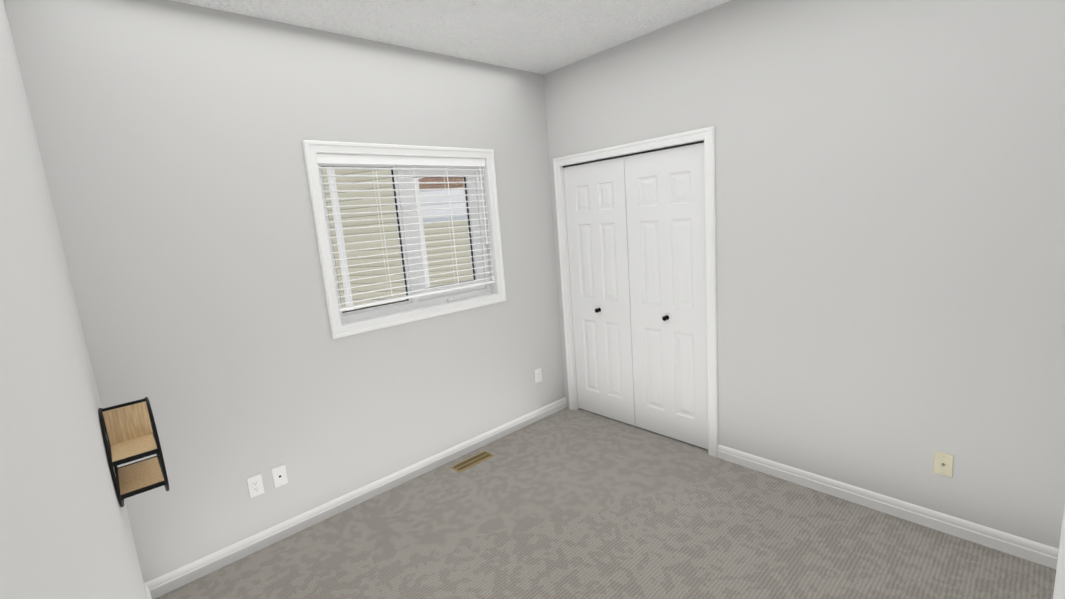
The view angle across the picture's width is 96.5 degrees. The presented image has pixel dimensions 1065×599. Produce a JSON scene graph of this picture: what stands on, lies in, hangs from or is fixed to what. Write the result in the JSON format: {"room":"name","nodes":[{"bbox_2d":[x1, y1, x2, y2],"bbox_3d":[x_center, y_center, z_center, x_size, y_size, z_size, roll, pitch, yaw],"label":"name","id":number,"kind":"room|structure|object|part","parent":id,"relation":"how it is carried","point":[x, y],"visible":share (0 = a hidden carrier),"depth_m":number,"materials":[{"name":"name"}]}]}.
{"room":"empty bedroom","nodes":[
{"label":"empty bedroom","id":0,"kind":"room"},
{"bbox_2d":[0,0,146,598],"bbox_3d":[-0.798,0.224,0.695,0.150,2.740,3.810,-13,13,-41],"label":"wall","id":1,"kind":"structure","parent":0,"point":[65,530],"depth_m":0.81,"materials":[{"name":"grey paint"}]},
{"bbox_2d":[98,397,169,506],"bbox_3d":[-1.559,0.591,1.864,0.149,0.387,0.387,-13,13,-41],"label":"shelf","id":2,"kind":"object","parent":1,"relation":"attached to","point":[129,429],"visible":1,"depth_m":1.84,"materials":[{"name":"brown wood"}]},
{"bbox_2d":[144,580,155,598],"bbox_3d":[-0.638,1.512,0.971,0.014,0.091,3.510,-13,13,-41],"label":"baseboard","id":3,"kind":"structure","parent":1,"relation":"attached to","point":[150,586],"depth_m":2.25,"materials":[{"name":"white wood"}]},
{"bbox_2d":[4,0,564,582],"bbox_3d":[-0.880,-0.182,3.102,3.040,2.740,0.190,-13,13,-41],"label":"wall","id":4,"kind":"structure","parent":0,"point":[170,134],"depth_m":2.45,"materials":[{"name":"grey paint"}]},
{"bbox_2d":[246,473,264,497],"bbox_3d":[-1.476,0.994,2.535,0.070,0.115,0.008,-13,13,-41],"label":"electrical outlet","id":5,"kind":"object","parent":4,"relation":"attached to","point":[255,485],"visible":1,"depth_m":2.53,"materials":[{"name":"white plastic"}]},
{"bbox_2d":[271,464,287,487],"bbox_3d":[-1.388,0.972,2.614,0.070,0.115,0.007,-13,13,-41],"label":"phone jack","id":6,"kind":"object","parent":4,"relation":"attached to","point":[279,474],"visible":1,"depth_m":2.61,"materials":[{"name":"white plastic"}]},
{"bbox_2d":[152,397,566,597],"bbox_3d":[-0.755,1.138,3.210,2.860,0.091,0.014,-13,13,-41],"label":"baseboard","id":7,"kind":"structure","parent":4,"relation":"attached to","point":[170,581],"depth_m":2.81,"materials":[{"name":"white wood"}]},
{"bbox_2d":[302,140,505,338],"bbox_3d":[-0.762,-0.429,3.129,1.305,1.108,0.144,-13,13,-41],"label":"window","id":8,"kind":"structure","parent":4,"relation":"in","point":[316,153],"depth_m":3.01,"materials":[{"name":"white plastic"}]},
{"bbox_2d":[326,164,349,306],"bbox_3d":[-1.130,-0.364,2.777,0.013,0.835,0.047,-13,13,-41],"label":"blind cord","id":9,"kind":"object","parent":8,"relation":"hanging from","point":[329,164],"depth_m":2.77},
{"bbox_2d":[372,164,392,298],"bbox_3d":[-0.928,-0.410,2.959,0.013,0.835,0.047,-13,13,-41],"label":"blind cord","id":10,"kind":"object","parent":8,"relation":"hanging from","point":[375,164],"depth_m":2.95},
{"bbox_3d":[-0.829,-0.430,3.162,1.009,0.868,0.004,-13,13,-41],"label":"glass","id":11,"kind":"part","parent":8,"relation":"part of","materials":[{"name":"clear glass"}]},
{"bbox_2d":[410,165,427,291],"bbox_3d":[-0.741,-0.453,3.127,0.013,0.835,0.047,-13,13,-41],"label":"blind cord","id":12,"kind":"object","parent":8,"relation":"hanging from","point":[420,227],"depth_m":3.12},
{"bbox_2d":[443,166,458,286],"bbox_3d":[-0.558,-0.496,3.291,0.013,0.835,0.047,-13,13,-41],"label":"blind cord","id":13,"kind":"object","parent":8,"relation":"hanging from","point":[446,166],"depth_m":3.28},
{"bbox_2d":[473,166,493,281],"bbox_3d":[-0.356,-0.539,3.452,0.081,0.835,0.036,-4,10,3],"label":"blind cord","id":14,"kind":"object","parent":8,"relation":"hanging from","point":[476,166],"depth_m":3.44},
{"bbox_2d":[318,164,490,322],"bbox_3d":[-0.797,-0.433,3.168,1.201,1.004,0.109,-13,13,-41],"label":"window unit","id":15,"kind":"structure","parent":4,"relation":"in","point":[432,299],"depth_m":3.18,"materials":[{"name":"white plastic"}]},
{"bbox_3d":[-0.829,-0.430,3.162,1.009,0.868,0.015,-13,13,-41],"label":"window gasket","id":16,"kind":"part","parent":15,"relation":"part of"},
{"bbox_2d":[535,368,541,382],"bbox_3d":[0.050,0.625,3.906,0.070,0.115,0.008,-13,13,-41],"label":"electrical outlet","id":17,"kind":"object","parent":4,"relation":"attached to","point":[538,375],"visible":1,"depth_m":3.90,"materials":[{"name":"white plastic"}]},
{"bbox_2d":[171,0,730,73],"bbox_3d":[0.447,-1.484,1.672,3.840,0.100,3.810,-13,13,-41],"label":"ceiling","id":18,"kind":"structure","parent":0,"point":[541,36],"depth_m":2.67,"materials":[{"name":"white paint"}]},
{"bbox_2d":[155,407,1055,598],"bbox_3d":[0.662,1.307,2.149,3.840,0.100,3.810,-13,13,-41],"label":"floor","id":19,"kind":"structure","parent":0,"point":[568,503],"depth_m":2.43,"materials":[{"name":"carpet"}]},
{"bbox_2d":[450,451,493,472],"bbox_3d":[-0.420,1.134,3.338,0.300,0.008,0.110,-13,13,-41],"label":"air vent register","id":20,"kind":"object","parent":19,"relation":"on","point":[471,461],"visible":1,"depth_m":3.33,"materials":[{"name":"gold metal"}]},
{"bbox_2d":[543,0,1064,548],"bbox_3d":[1.468,-0.282,2.632,0.115,2.740,3.660,-13,13,-41],"label":"wall","id":21,"kind":"structure","parent":0,"point":[889,178],"depth_m":2.31,"materials":[{"name":"grey paint"}]},
{"bbox_2d":[563,141,703,167],"bbox_3d":[0.673,-1.008,3.339,0.072,0.012,1.205,-13,13,-41],"label":"closet track","id":22,"kind":"object","parent":21,"relation":"attached to","point":[687,144],"visible":0.43,"depth_m":3.24,"materials":[{"name":"metal"}]},
{"bbox_2d":[563,157,634,425],"bbox_3d":[0.528,-0.037,3.722,0.032,2.010,0.584,-13,13,-41],"label":"closet door","id":23,"kind":"structure","parent":22,"relation":"hanging from","point":[595,201],"depth_m":3.69,"materials":[{"name":"white wood"}]},
{"bbox_2d":[624,143,707,448],"bbox_3d":[0.934,0.007,3.281,0.032,2.010,0.612,-13,13,-41],"label":"closet door","id":24,"kind":"structure","parent":22,"relation":"hanging from","point":[665,200],"depth_m":3.25,"materials":[{"name":"white wood"}]},
{"bbox_2d":[595,308,668,320],"bbox_3d":[0.712,0.107,3.497,0.044,0.035,0.636,-13,13,-41],"label":"door knob","id":25,"kind":"object","parent":24,"relation":"attached to","point":[665,318],"depth_m":3.28,"materials":[{"name":"brown metal"}]},
{"bbox_3d":[0.915,0.129,3.276,0.044,0.035,0.035,-13,13,-41],"label":"closet door knob","id":26,"kind":"part","parent":25,"relation":"part of","materials":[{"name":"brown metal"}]},
{"bbox_2d":[553,126,717,457],"bbox_3d":[0.735,-0.046,3.493,0.133,2.097,1.335,-13,13,-41],"label":"trim","id":27,"kind":"structure","parent":21,"relation":"attached to","point":[706,135],"depth_m":3.11,"materials":[{"name":"white wood"}]},
{"bbox_2d":[717,444,1058,568],"bbox_3d":[1.940,1.076,2.357,0.014,0.091,2.121,-13,13,-41],"label":"baseboard","id":28,"kind":"structure","parent":21,"relation":"attached to","point":[995,539],"depth_m":2.41,"materials":[{"name":"white wood"}]},
{"bbox_2d":[933,450,953,477],"bbox_3d":[1.955,0.786,2.264,0.017,0.115,0.072,-13,13,-41],"label":"outlet plate","id":29,"kind":"object","parent":21,"relation":"attached to","point":[943,464],"visible":1,"depth_m":2.26,"materials":[{"name":"beige plastic"}]},
{"bbox_3d":[1.553,0.101,0.355,2.890,2.740,0.150,-13,13,-41],"label":"wall","id":30,"kind":"structure","parent":0,"visible":0},
{"bbox_2d":[1053,504,1064,598],"bbox_3d":[0.897,0.498,0.366,0.035,2.030,0.810,-5,10,-5],"label":"entry door","id":31,"kind":"structure","parent":30,"relation":"in","point":[1059,589],"depth_m":0.76,"materials":[{"name":"white wood"}]},
{"label":"outside","id":32,"kind":"structure","parent":0,"visible":0},
{"bbox_2d":[322,169,429,311],"bbox_3d":[-2.654,-0.232,5.450,3.228,5.442,4.279,-13,13,-41],"label":"house siding","id":33,"kind":"structure","parent":32,"point":[357,268],"depth_m":6.50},
{"bbox_2d":[418,177,463,188],"bbox_3d":[-2.819,-3.405,13.543,2.265,0.510,0.300,-5,10,-3],"label":"brick","id":34,"kind":"object","parent":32,"point":[436,185],"depth_m":13.43,"materials":[{"name":"brown brick"}]},
{"bbox_2d":[420,187,466,219],"bbox_3d":[-2.134,-2.155,10.751,1.780,0.635,0.300,-5,10,-3],"label":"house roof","id":35,"kind":"structure","parent":32,"point":[443,199],"depth_m":10.61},
{"bbox_2d":[423,219,472,286],"bbox_3d":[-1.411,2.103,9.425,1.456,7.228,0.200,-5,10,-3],"label":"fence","id":36,"kind":"object","parent":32,"point":[439,245],"depth_m":8.82,"materials":[{"name":"beige wood"}]}
]}

